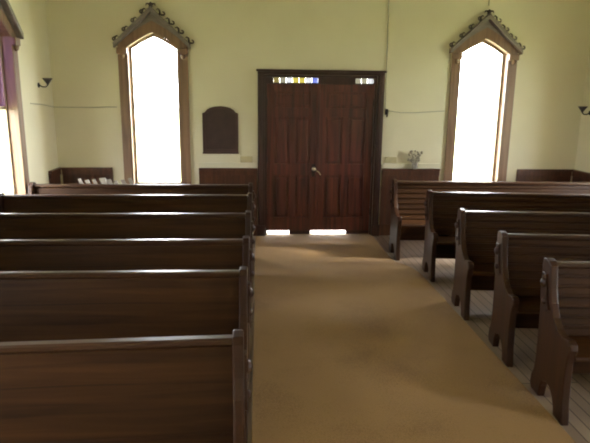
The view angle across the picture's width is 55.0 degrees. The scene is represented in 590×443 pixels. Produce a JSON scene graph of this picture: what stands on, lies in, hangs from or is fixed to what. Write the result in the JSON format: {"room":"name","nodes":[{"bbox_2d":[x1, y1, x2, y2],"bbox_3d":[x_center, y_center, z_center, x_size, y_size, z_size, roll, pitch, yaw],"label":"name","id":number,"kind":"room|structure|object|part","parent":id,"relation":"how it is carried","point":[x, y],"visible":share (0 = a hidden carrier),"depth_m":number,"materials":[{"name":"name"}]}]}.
{"room":"church","nodes":[
{"label":"church","id":0,"kind":"room"},
{"bbox_2d":[0,0,57,193],"bbox_3d":[-2.987,-0.674,1.710,0.220,4.500,12.000,0,13,-4],"label":"wall","id":1,"kind":"structure","parent":0,"point":[33,52],"depth_m":7.06,"materials":[{"name":"paint"}]},
{"bbox_2d":[0,0,29,193],"bbox_3d":[-3.202,-1.300,6.111,0.295,2.527,1.074,0,13,-4],"label":"window","id":2,"kind":"structure","parent":1,"relation":"in","point":[12,130],"depth_m":6.45,"materials":[{"name":"brown wood"}]},
{"bbox_3d":[-3.256,-1.677,6.006,0.004,0.907,0.600,0,13,-4],"label":"stained pane","id":3,"kind":"part","parent":2,"relation":"part of","materials":[{"name":"purple glass"}]},
{"bbox_3d":[-3.263,-1.151,6.124,0.035,2.070,0.662,0,13,-4],"label":"sash","id":4,"kind":"part","parent":2,"relation":"part of","materials":[{"name":"glass"}]},
{"bbox_2d":[0,0,23,50],"bbox_3d":[-3.096,-2.150,5.911,0.105,0.665,1.000,0,13,-4],"label":"hood","id":5,"kind":"object","parent":2,"relation":"attached to","point":[10,27],"depth_m":6.23,"materials":[{"name":"brown wood"}]},
{"bbox_2d":[38,78,52,87],"bbox_3d":[-3.136,-1.743,7.129,0.178,0.119,0.125,0,13,-4],"label":"wall sconce","id":6,"kind":"object","parent":1,"relation":"attached to","point":[47,80],"visible":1,"depth_m":7.11,"materials":[{"name":"grey metal"}]},
{"bbox_3d":[-3.110,-1.761,7.127,0.125,0.082,0.125,0,13,-4],"label":"lamp shade","id":7,"kind":"part","parent":6,"relation":"part of","materials":[{"name":"grey metal"}]},
{"bbox_2d":[48,167,61,183],"bbox_3d":[-3.237,-0.227,7.750,0.050,0.985,0.400,0,13,-4],"label":"trim","id":8,"kind":"structure","parent":1,"relation":"attached to","point":[54,175],"depth_m":7.64,"materials":[{"name":"brown wood"}]},
{"bbox_2d":[45,0,589,233],"bbox_3d":[0.422,-2.018,7.903,7.820,4.500,0.220,0,13,-4],"label":"wall","id":9,"kind":"structure","parent":0,"point":[233,39],"depth_m":7.75,"materials":[{"name":"paint"}]},
{"bbox_2d":[30,103,105,107],"bbox_3d":[-2.814,-1.489,7.288,0.839,0.070,0.799,0,13,-4],"label":"cable","id":10,"kind":"object","parent":9,"relation":"attached to","point":[30,103],"visible":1,"depth_m":7.67,"materials":[{"name":"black plastic"}]},
{"bbox_2d":[61,167,113,183],"bbox_3d":[-2.881,-0.266,7.944,0.684,0.985,0.050,0,13,-4],"label":"trim","id":11,"kind":"structure","parent":9,"relation":"attached to","point":[71,175],"depth_m":7.86,"materials":[{"name":"brown wood"}]},
{"bbox_2d":[112,2,193,183],"bbox_3d":[-1.892,-1.655,7.766,1.074,2.527,0.295,0,13,-4],"label":"window","id":12,"kind":"structure","parent":9,"relation":"in","point":[149,24],"depth_m":7.66,"materials":[{"name":"brown wood"}]},
{"bbox_2d":[113,6,190,59],"bbox_3d":[-1.892,-2.487,7.481,1.000,0.665,0.105,0,13,-4],"label":"hood","id":13,"kind":"object","parent":12,"relation":"attached to","point":[149,21],"depth_m":7.48,"materials":[{"name":"brown wood"}]},
{"bbox_3d":[-1.914,-1.522,7.856,0.662,2.070,0.035,0,13,-4],"label":"sash","id":14,"kind":"part","parent":12,"relation":"part of","materials":[{"name":"glass"}]},
{"bbox_2d":[202,106,238,153],"bbox_3d":[-1.030,-1.263,7.842,0.500,0.650,0.045,0,13,-4],"label":"tablet","id":15,"kind":"object","parent":9,"relation":"attached to","point":[219,123],"visible":1,"depth_m":7.84,"materials":[{"name":"brown wood"}]},
{"bbox_2d":[199,168,256,235],"bbox_3d":[-0.944,-0.270,8.068,0.817,0.985,0.050,0,13,-4],"label":"trim","id":16,"kind":"structure","parent":9,"relation":"attached to","point":[206,175],"depth_m":7.99,"materials":[{"name":"brown wood"}]},
{"bbox_2d":[199,162,256,167],"bbox_3d":[-0.939,-0.791,7.966,0.817,0.074,0.022,0,13,-4],"label":"trim","id":17,"kind":"structure","parent":9,"relation":"attached to","point":[201,164],"depth_m":7.95,"materials":[{"name":"beige paint"}]},
{"bbox_2d":[240,156,252,162],"bbox_3d":[-0.682,-0.873,7.967,0.170,0.088,0.011,0,13,-4],"label":"card","id":18,"kind":"object","parent":17,"relation":"on","point":[243,159],"visible":1,"depth_m":7.96,"materials":[{"name":"beige paper"}]},
{"bbox_2d":[256,69,386,235],"bbox_3d":[0.347,-0.951,8.088,1.790,2.335,0.275,0,13,-4],"label":"door","id":19,"kind":"structure","parent":9,"relation":"in","point":[318,138],"depth_m":8.04,"materials":[{"name":"brown wood"}]},
{"bbox_3d":[-0.255,-1.952,7.820,0.087,0.068,0.005,0,13,-4],"label":"transom pane","id":20,"kind":"part","parent":19,"relation":"part of","materials":[{"name":"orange glass"}]},
{"bbox_3d":[-0.189,-1.145,8.002,0.208,0.660,0.027,0,13,-4],"label":"panel","id":21,"kind":"part","parent":19,"relation":"part of","materials":[{"name":"brown wood"}]},
{"bbox_3d":[-0.198,-0.367,8.176,0.208,0.616,0.027,0,13,-4],"label":"panel","id":22,"kind":"part","parent":19,"relation":"part of","materials":[{"name":"brown wood"}]},
{"bbox_3d":[-0.166,-1.952,7.825,0.087,0.068,0.005,0,13,-4],"label":"transom pane","id":23,"kind":"part","parent":19,"relation":"part of","materials":[{"name":"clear glass"}]},
{"bbox_3d":[-0.078,-1.952,7.831,0.087,0.068,0.005,0,13,-4],"label":"transom pane","id":24,"kind":"part","parent":19,"relation":"part of","materials":[{"name":"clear glass"}]},
{"bbox_3d":[-0.033,-1.696,7.888,0.507,0.227,0.027,0,13,-4],"label":"panel","id":25,"kind":"part","parent":19,"relation":"part of","materials":[{"name":"brown wood"}]},
{"bbox_3d":[0.010,-1.953,7.837,0.087,0.068,0.005,0,13,-4],"label":"transom pane","id":26,"kind":"part","parent":19,"relation":"part of","materials":[{"name":"yellow glass"}]},
{"bbox_3d":[0.099,-1.953,7.842,0.087,0.068,0.005,0,13,-4],"label":"transom pane","id":27,"kind":"part","parent":19,"relation":"part of","materials":[{"name":"yellow glass"}]},
{"bbox_3d":[0.100,-0.367,8.195,0.208,0.616,0.027,0,13,-4],"label":"panel","id":28,"kind":"part","parent":19,"relation":"part of","materials":[{"name":"brown wood"}]},
{"bbox_3d":[0.109,-1.146,8.021,0.208,0.660,0.027,0,13,-4],"label":"panel","id":29,"kind":"part","parent":19,"relation":"part of","materials":[{"name":"brown wood"}]},
{"bbox_3d":[0.187,-1.953,7.848,0.087,0.068,0.005,0,13,-4],"label":"transom pane","id":30,"kind":"part","parent":19,"relation":"part of","materials":[{"name":"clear glass"}]},
{"bbox_3d":[0.276,-1.953,7.854,0.087,0.068,0.005,0,13,-4],"label":"transom pane","id":31,"kind":"part","parent":19,"relation":"part of","materials":[{"name":"blue glass"}]},
{"bbox_3d":[0.537,-0.368,8.223,0.238,0.616,0.027,0,13,-4],"label":"panel","id":32,"kind":"part","parent":19,"relation":"part of","materials":[{"name":"brown wood"}]},
{"bbox_3d":[0.546,-1.147,8.049,0.238,0.660,0.027,0,13,-4],"label":"panel","id":33,"kind":"part","parent":19,"relation":"part of","materials":[{"name":"brown wood"}]},
{"bbox_3d":[0.717,-1.697,7.936,0.567,0.227,0.027,0,13,-4],"label":"panel","id":34,"kind":"part","parent":19,"relation":"part of","materials":[{"name":"brown wood"}]},
{"bbox_3d":[0.865,-0.369,8.244,0.238,0.616,0.027,0,13,-4],"label":"panel","id":35,"kind":"part","parent":19,"relation":"part of","materials":[{"name":"brown wood"}]},
{"bbox_3d":[0.874,-1.148,8.070,0.238,0.660,0.027,0,13,-4],"label":"panel","id":36,"kind":"part","parent":19,"relation":"part of","materials":[{"name":"brown wood"}]},
{"bbox_3d":[0.966,-1.955,7.898,0.083,0.068,0.005,0,13,-4],"label":"transom pane","id":37,"kind":"part","parent":19,"relation":"part of","materials":[{"name":"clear glass"}]},
{"bbox_3d":[1.051,-1.955,7.903,0.083,0.068,0.005,0,13,-4],"label":"transom pane","id":38,"kind":"part","parent":19,"relation":"part of","materials":[{"name":"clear glass"}]},
{"bbox_2d":[379,168,439,235],"bbox_3d":[1.657,-0.276,8.234,0.840,0.985,0.050,0,13,-4],"label":"trim","id":39,"kind":"structure","parent":9,"relation":"attached to","point":[387,174],"depth_m":8.17,"materials":[{"name":"brown wood"}]},
{"bbox_2d":[407,150,422,168],"bbox_3d":[1.706,-0.878,8.051,0.221,0.270,0.092,0,13,-4],"label":"bouquet","id":40,"kind":"object","parent":39,"relation":"on","point":[414,164],"visible":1,"depth_m":8.04,"materials":[{"name":"beige plant"}]},
{"bbox_2d":[382,163,439,168],"bbox_3d":[1.663,-0.797,8.132,0.840,0.074,0.022,0,13,-4],"label":"trim","id":41,"kind":"structure","parent":9,"relation":"attached to","point":[384,165],"depth_m":8.12,"materials":[{"name":"beige paint"}]},
{"bbox_2d":[385,157,396,162],"bbox_3d":[1.369,-0.877,8.098,0.170,0.088,0.011,0,13,-4],"label":"card","id":42,"kind":"object","parent":41,"relation":"on","point":[387,159],"visible":1,"depth_m":8.09,"materials":[{"name":"beige paper"}]},
{"bbox_2d":[388,110,442,112],"bbox_3d":[1.701,-1.542,7.973,0.821,0.038,0.010,0,13,-4],"label":"cable","id":43,"kind":"object","parent":9,"relation":"attached to","point":[388,110],"visible":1,"depth_m":7.97,"materials":[{"name":"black plastic"}]},
{"bbox_2d":[443,9,525,180],"bbox_3d":[2.634,-1.665,8.055,1.074,2.527,0.295,0,13,-4],"label":"window","id":44,"kind":"structure","parent":9,"relation":"in","point":[489,31],"depth_m":7.95,"materials":[{"name":"brown wood"}]},
{"bbox_3d":[2.612,-1.532,8.145,0.662,2.070,0.035,0,13,-4],"label":"sash","id":45,"kind":"part","parent":44,"relation":"part of","materials":[{"name":"glass"}]},
{"bbox_2d":[449,13,522,64],"bbox_3d":[2.634,-2.497,7.771,1.000,0.665,0.105,0,13,-4],"label":"hood","id":46,"kind":"object","parent":44,"relation":"attached to","point":[489,28],"depth_m":7.77,"materials":[{"name":"brown wood"}]},
{"bbox_2d":[516,169,572,181],"bbox_3d":[3.633,-0.281,8.361,0.819,0.985,0.050,0,13,-4],"label":"trim","id":47,"kind":"structure","parent":9,"relation":"attached to","point":[522,175],"depth_m":8.27,"materials":[{"name":"brown wood"}]},
{"bbox_2d":[247,235,589,442],"bbox_3d":[0.778,1.571,2.456,7.820,0.120,12.440,0,13,-4],"label":"floor","id":48,"kind":"structure","parent":0,"point":[411,251],"depth_m":4.80,"materials":[{"name":"brown wood"}]},
{"bbox_2d":[0,329,251,442],"bbox_3d":[-1.528,1.020,2.327,2.713,0.958,0.507,-1,13,-6],"label":"pew","id":49,"kind":"object","parent":48,"relation":"on","point":[171,389],"visible":1,"depth_m":2.50,"materials":[{"name":"brown wood"}]},
{"bbox_3d":[-1.563,0.554,2.428,2.575,0.044,0.058,-1,13,-6],"label":"rail","id":50,"kind":"part","parent":49,"relation":"part of","materials":[{"name":"brown wood"}]},
{"bbox_3d":[-0.241,1.005,2.465,0.050,0.958,0.507,-1,13,-6],"label":"panel","id":51,"kind":"part","parent":49,"relation":"part of","materials":[{"name":"brown wood"}]},
{"bbox_2d":[0,266,253,442],"bbox_3d":[-1.603,0.794,3.337,2.713,0.958,0.507,0,13,-4],"label":"pew","id":52,"kind":"object","parent":48,"relation":"on","point":[34,305],"visible":0.64,"depth_m":3.46,"materials":[{"name":"brown wood"}]},
{"bbox_3d":[-1.630,0.328,3.439,2.575,0.044,0.058,0,13,-4],"label":"rail","id":53,"kind":"part","parent":52,"relation":"part of","materials":[{"name":"brown wood"}]},
{"bbox_3d":[-1.629,0.572,3.441,2.575,0.465,0.135,0,13,-4],"label":"backrest","id":54,"kind":"part","parent":52,"relation":"part of","materials":[{"name":"brown wood"}]},
{"bbox_3d":[-0.312,0.791,3.419,0.050,0.958,0.507,0,13,-4],"label":"panel","id":55,"kind":"part","parent":52,"relation":"part of","materials":[{"name":"brown wood"}]},
{"bbox_2d":[0,236,254,381],"bbox_3d":[-1.652,0.623,4.096,2.713,0.958,0.507,0,13,-4],"label":"pew","id":56,"kind":"object","parent":48,"relation":"on","point":[15,254],"visible":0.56,"depth_m":4.21,"materials":[{"name":"brown wood"}]},
{"bbox_3d":[-1.679,0.157,4.199,2.575,0.044,0.058,0,13,-4],"label":"rail","id":57,"kind":"part","parent":56,"relation":"part of","materials":[{"name":"brown wood"}]},
{"bbox_3d":[-1.678,0.401,4.201,2.575,0.465,0.135,0,13,-4],"label":"backrest","id":58,"kind":"part","parent":56,"relation":"part of","materials":[{"name":"brown wood"}]},
{"bbox_3d":[-0.361,0.620,4.179,0.050,0.958,0.507,0,13,-4],"label":"panel","id":59,"kind":"part","parent":56,"relation":"part of","materials":[{"name":"brown wood"}]},
{"bbox_2d":[0,210,254,327],"bbox_3d":[-1.712,0.414,5.026,2.713,0.958,0.507,0,13,-4],"label":"pew","id":60,"kind":"object","parent":48,"relation":"on","point":[12,225],"visible":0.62,"depth_m":5.13,"materials":[{"name":"brown wood"}]},
{"bbox_3d":[-1.738,-0.051,5.129,2.575,0.044,0.058,0,13,-4],"label":"rail","id":61,"kind":"part","parent":60,"relation":"part of","materials":[{"name":"brown wood"}]},
{"bbox_3d":[-1.738,0.193,5.131,2.575,0.465,0.135,0,13,-4],"label":"backrest","id":62,"kind":"part","parent":60,"relation":"part of","materials":[{"name":"brown wood"}]},
{"bbox_3d":[-0.421,0.412,5.109,0.050,0.958,0.507,0,13,-4],"label":"panel","id":63,"kind":"part","parent":60,"relation":"part of","materials":[{"name":"brown wood"}]},
{"bbox_2d":[0,192,255,287],"bbox_3d":[-1.773,0.201,5.981,2.713,0.958,0.507,0,13,-4],"label":"pew","id":64,"kind":"object","parent":48,"relation":"on","point":[9,203],"visible":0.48,"depth_m":6.08,"materials":[{"name":"brown wood"}]},
{"bbox_3d":[-3.102,0.203,5.896,0.050,0.958,0.507,0,13,-4],"label":"panel","id":65,"kind":"part","parent":64,"relation":"part of","materials":[{"name":"brown wood"}]},
{"bbox_3d":[-1.800,-0.266,6.083,2.575,0.044,0.058,0,13,-4],"label":"rail","id":66,"kind":"part","parent":64,"relation":"part of","materials":[{"name":"brown wood"}]},
{"bbox_3d":[-1.800,-0.021,6.085,2.575,0.465,0.135,0,13,-4],"label":"backrest","id":67,"kind":"part","parent":64,"relation":"part of","materials":[{"name":"brown wood"}]},
{"bbox_3d":[-0.482,0.198,6.063,0.050,0.958,0.507,0,13,-4],"label":"panel","id":68,"kind":"part","parent":64,"relation":"part of","materials":[{"name":"brown wood"}]},
{"bbox_2d":[28,182,255,252],"bbox_3d":[-1.791,0.043,6.683,2.658,0.958,0.507,0,13,-4],"label":"pew","id":69,"kind":"object","parent":48,"relation":"on","point":[33,188],"visible":0.3,"depth_m":6.77,"materials":[{"name":"brown wood"}]},
{"bbox_3d":[-3.092,0.046,6.600,0.050,0.958,0.507,0,13,-4],"label":"panel","id":70,"kind":"part","parent":69,"relation":"part of","materials":[{"name":"brown wood"}]},
{"bbox_3d":[-1.818,-0.423,6.786,2.520,0.044,0.058,0,13,-4],"label":"rail","id":71,"kind":"part","parent":69,"relation":"part of","materials":[{"name":"brown wood"}]},
{"bbox_3d":[-1.817,-0.179,6.788,2.520,0.465,0.135,0,13,-4],"label":"backrest","id":72,"kind":"part","parent":69,"relation":"part of","materials":[{"name":"brown wood"}]},
{"bbox_3d":[-0.528,0.040,6.764,0.050,0.958,0.507,0,13,-4],"label":"panel","id":73,"kind":"part","parent":69,"relation":"part of","materials":[{"name":"brown wood"}]},
{"bbox_2d":[252,233,575,442],"bbox_3d":[0.682,1.227,3.687,1.917,0.011,9.560,0,13,-4],"label":"carpet","id":74,"kind":"object","parent":48,"relation":"on","point":[352,343],"visible":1,"depth_m":4.34,"materials":[{"name":"brown carpet"}]},
{"bbox_2d":[389,179,589,260],"bbox_3d":[2.651,-0.029,7.243,2.868,0.958,0.507,0,13,-2],"label":"pew","id":75,"kind":"object","parent":48,"relation":"on","point":[408,198],"visible":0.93,"depth_m":7.32,"materials":[{"name":"brown wood"}]},
{"bbox_3d":[1.281,-0.036,7.202,0.050,0.958,0.507,0,13,-2],"label":"panel","id":76,"kind":"part","parent":75,"relation":"part of","materials":[{"name":"brown wood"}]},
{"bbox_3d":[2.671,0.025,7.194,2.730,0.036,0.367,0,13,-2],"label":"seat","id":77,"kind":"part","parent":75,"relation":"part of","materials":[{"name":"brown wood"}]},
{"bbox_3d":[2.669,-0.494,7.348,2.730,0.044,0.058,0,13,-2],"label":"rail","id":78,"kind":"part","parent":75,"relation":"part of","materials":[{"name":"brown wood"}]},
{"bbox_3d":[2.668,-0.249,7.354,2.730,0.460,0.127,0,13,-2],"label":"backrest","id":79,"kind":"part","parent":75,"relation":"part of","materials":[{"name":"brown wood"}]},
{"bbox_2d":[422,190,589,281],"bbox_3d":[2.797,0.169,6.369,2.658,0.958,0.507,1,13,1],"label":"pew","id":80,"kind":"object","parent":48,"relation":"on","point":[441,208],"visible":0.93,"depth_m":6.47,"materials":[{"name":"brown wood"}]},
{"bbox_3d":[1.532,0.147,6.396,0.050,0.958,0.507,1,13,1],"label":"panel","id":81,"kind":"part","parent":80,"relation":"part of","materials":[{"name":"brown wood"}]},
{"bbox_3d":[2.814,0.222,6.319,2.520,0.036,0.367,1,13,1],"label":"seat","id":82,"kind":"part","parent":80,"relation":"part of","materials":[{"name":"brown wood"}]},
{"bbox_3d":[2.826,-0.297,6.473,2.520,0.044,0.058,1,13,1],"label":"rail","id":83,"kind":"part","parent":80,"relation":"part of","materials":[{"name":"brown wood"}]},
{"bbox_3d":[2.822,-0.051,6.480,2.520,0.460,0.127,1,13,1],"label":"backrest","id":84,"kind":"part","parent":80,"relation":"part of","materials":[{"name":"brown wood"}]},
{"bbox_2d":[451,208,589,320],"bbox_3d":[2.851,0.407,5.306,2.658,0.958,0.507,1,13,1],"label":"pew","id":85,"kind":"object","parent":48,"relation":"on","point":[476,231],"visible":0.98,"depth_m":5.42,"materials":[{"name":"brown wood"}]},
{"bbox_3d":[1.585,0.385,5.333,0.050,0.958,0.507,1,13,1],"label":"panel","id":86,"kind":"part","parent":85,"relation":"part of","materials":[{"name":"brown wood"}]},
{"bbox_3d":[2.868,0.460,5.256,2.520,0.036,0.367,1,13,1],"label":"seat","id":87,"kind":"part","parent":85,"relation":"part of","materials":[{"name":"brown wood"}]},
{"bbox_3d":[2.880,-0.059,5.410,2.520,0.044,0.058,1,13,1],"label":"rail","id":88,"kind":"part","parent":85,"relation":"part of","materials":[{"name":"brown wood"}]},
{"bbox_3d":[2.876,0.187,5.417,2.520,0.460,0.127,1,13,1],"label":"backrest","id":89,"kind":"part","parent":85,"relation":"part of","materials":[{"name":"brown wood"}]},
{"bbox_2d":[488,230,589,366],"bbox_3d":[2.914,0.610,4.399,2.658,0.958,0.507,1,13,2],"label":"pew","id":90,"kind":"object","parent":48,"relation":"on","point":[519,257],"visible":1,"depth_m":4.53,"materials":[{"name":"brown wood"}]},
{"bbox_3d":[1.649,0.584,4.448,0.050,0.958,0.507,1,13,2],"label":"panel","id":91,"kind":"part","parent":90,"relation":"part of","materials":[{"name":"brown wood"}]},
{"bbox_3d":[2.930,0.664,4.349,2.520,0.036,0.367,1,13,2],"label":"seat","id":92,"kind":"part","parent":90,"relation":"part of","materials":[{"name":"brown wood"}]},
{"bbox_3d":[2.946,0.145,4.503,2.520,0.044,0.058,1,13,2],"label":"rail","id":93,"kind":"part","parent":90,"relation":"part of","materials":[{"name":"brown wood"}]},
{"bbox_3d":[2.942,0.391,4.509,2.520,0.460,0.127,1,13,2],"label":"backrest","id":94,"kind":"part","parent":90,"relation":"part of","materials":[{"name":"brown wood"}]},
{"bbox_2d":[530,258,589,425],"bbox_3d":[2.961,0.771,3.683,2.658,0.958,0.507,1,13,0],"label":"pew","id":95,"kind":"object","parent":48,"relation":"on","point":[563,340],"visible":1,"depth_m":3.77,"materials":[{"name":"brown wood"}]},
{"bbox_3d":[2.986,0.305,3.787,2.520,0.044,0.058,1,13,0],"label":"rail","id":96,"kind":"part","parent":95,"relation":"part of","materials":[{"name":"brown wood"}]},
{"bbox_3d":[2.983,0.551,3.794,2.520,0.460,0.127,1,13,0],"label":"backrest","id":97,"kind":"part","parent":95,"relation":"part of","materials":[{"name":"brown wood"}]},
{"bbox_3d":[2.979,0.824,3.633,2.520,0.036,0.367,1,13,0],"label":"seat","id":98,"kind":"part","parent":95,"relation":"part of","materials":[{"name":"brown wood"}]},
{"bbox_3d":[-2.250,0.054,6.973,0.860,0.800,0.090,0,13,-4],"label":"rack","id":99,"kind":"object","parent":48,"relation":"on","visible":0},
{"bbox_2d":[99,178,106,183],"bbox_3d":[-2.287,-0.401,6.869,0.155,0.259,0.012,0,13,-4],"label":"leaflet","id":100,"kind":"object","parent":99,"relation":"on","point":[102,180],"visible":0.36,"depth_m":6.84,"materials":[{"name":"paper"}]},
{"bbox_2d":[575,45,589,172],"bbox_3d":[4.598,-0.692,2.195,0.220,4.500,12.000,0,13,-4],"label":"wall","id":101,"kind":"structure","parent":0,"point":[582,163],"depth_m":8.03,"materials":[{"name":"paint"}]},
{"bbox_2d":[572,169,589,181],"bbox_3d":[4.088,-0.211,8.072,0.050,0.985,0.700,0,13,-4],"label":"trim","id":102,"kind":"structure","parent":101,"relation":"attached to","point":[578,176],"depth_m":8.10,"materials":[{"name":"brown wood"}]},
{"bbox_2d":[578,106,589,114],"bbox_3d":[4.031,-1.543,7.903,0.178,0.119,0.125,0,13,-4],"label":"wall sconce","id":103,"kind":"object","parent":101,"relation":"attached to","point":[582,108],"visible":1,"depth_m":7.89,"materials":[{"name":"grey metal"}]},
{"bbox_3d":[4.005,-1.561,7.897,0.125,0.082,0.125,0,13,-4],"label":"lamp shade","id":104,"kind":"part","parent":103,"relation":"part of","materials":[{"name":"grey metal"}]},
{"bbox_3d":[0.833,-2.937,1.449,7.820,0.120,12.440,0,13,-4],"label":"ceiling","id":105,"kind":"structure","parent":0,"visible":0},
{"bbox_2d":[385,0,388,109],"bbox_3d":[1.267,-2.871,7.639,0.030,2.700,0.014,0,13,-4],"label":"cord","id":106,"kind":"object","parent":105,"relation":"hanging from","point":[388,0],"visible":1,"depth_m":7.76,"materials":[{"name":"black plastic"}]},
{"label":"outside","id":107,"kind":"structure","parent":0,"visible":0},
{"bbox_2d":[0,108,496,192],"bbox_3d":[-1.911,-4.299,29.719,120.000,0.020,120.000,0,13,-4],"label":"ground","id":108,"kind":"structure","parent":107,"point":[157,129],"depth_m":26.03,"materials":[{"name":"white"}]},
{"bbox_2d":[267,230,344,231],"bbox_3d":[0.275,0.031,9.801,3.000,0.270,2.600,0,13,-4],"label":"porch slab","id":109,"kind":"object","parent":108,"relation":"on","point":[310,230],"visible":0.07,"depth_m":8.65,"materials":[{"name":"concrete"}]}
]}

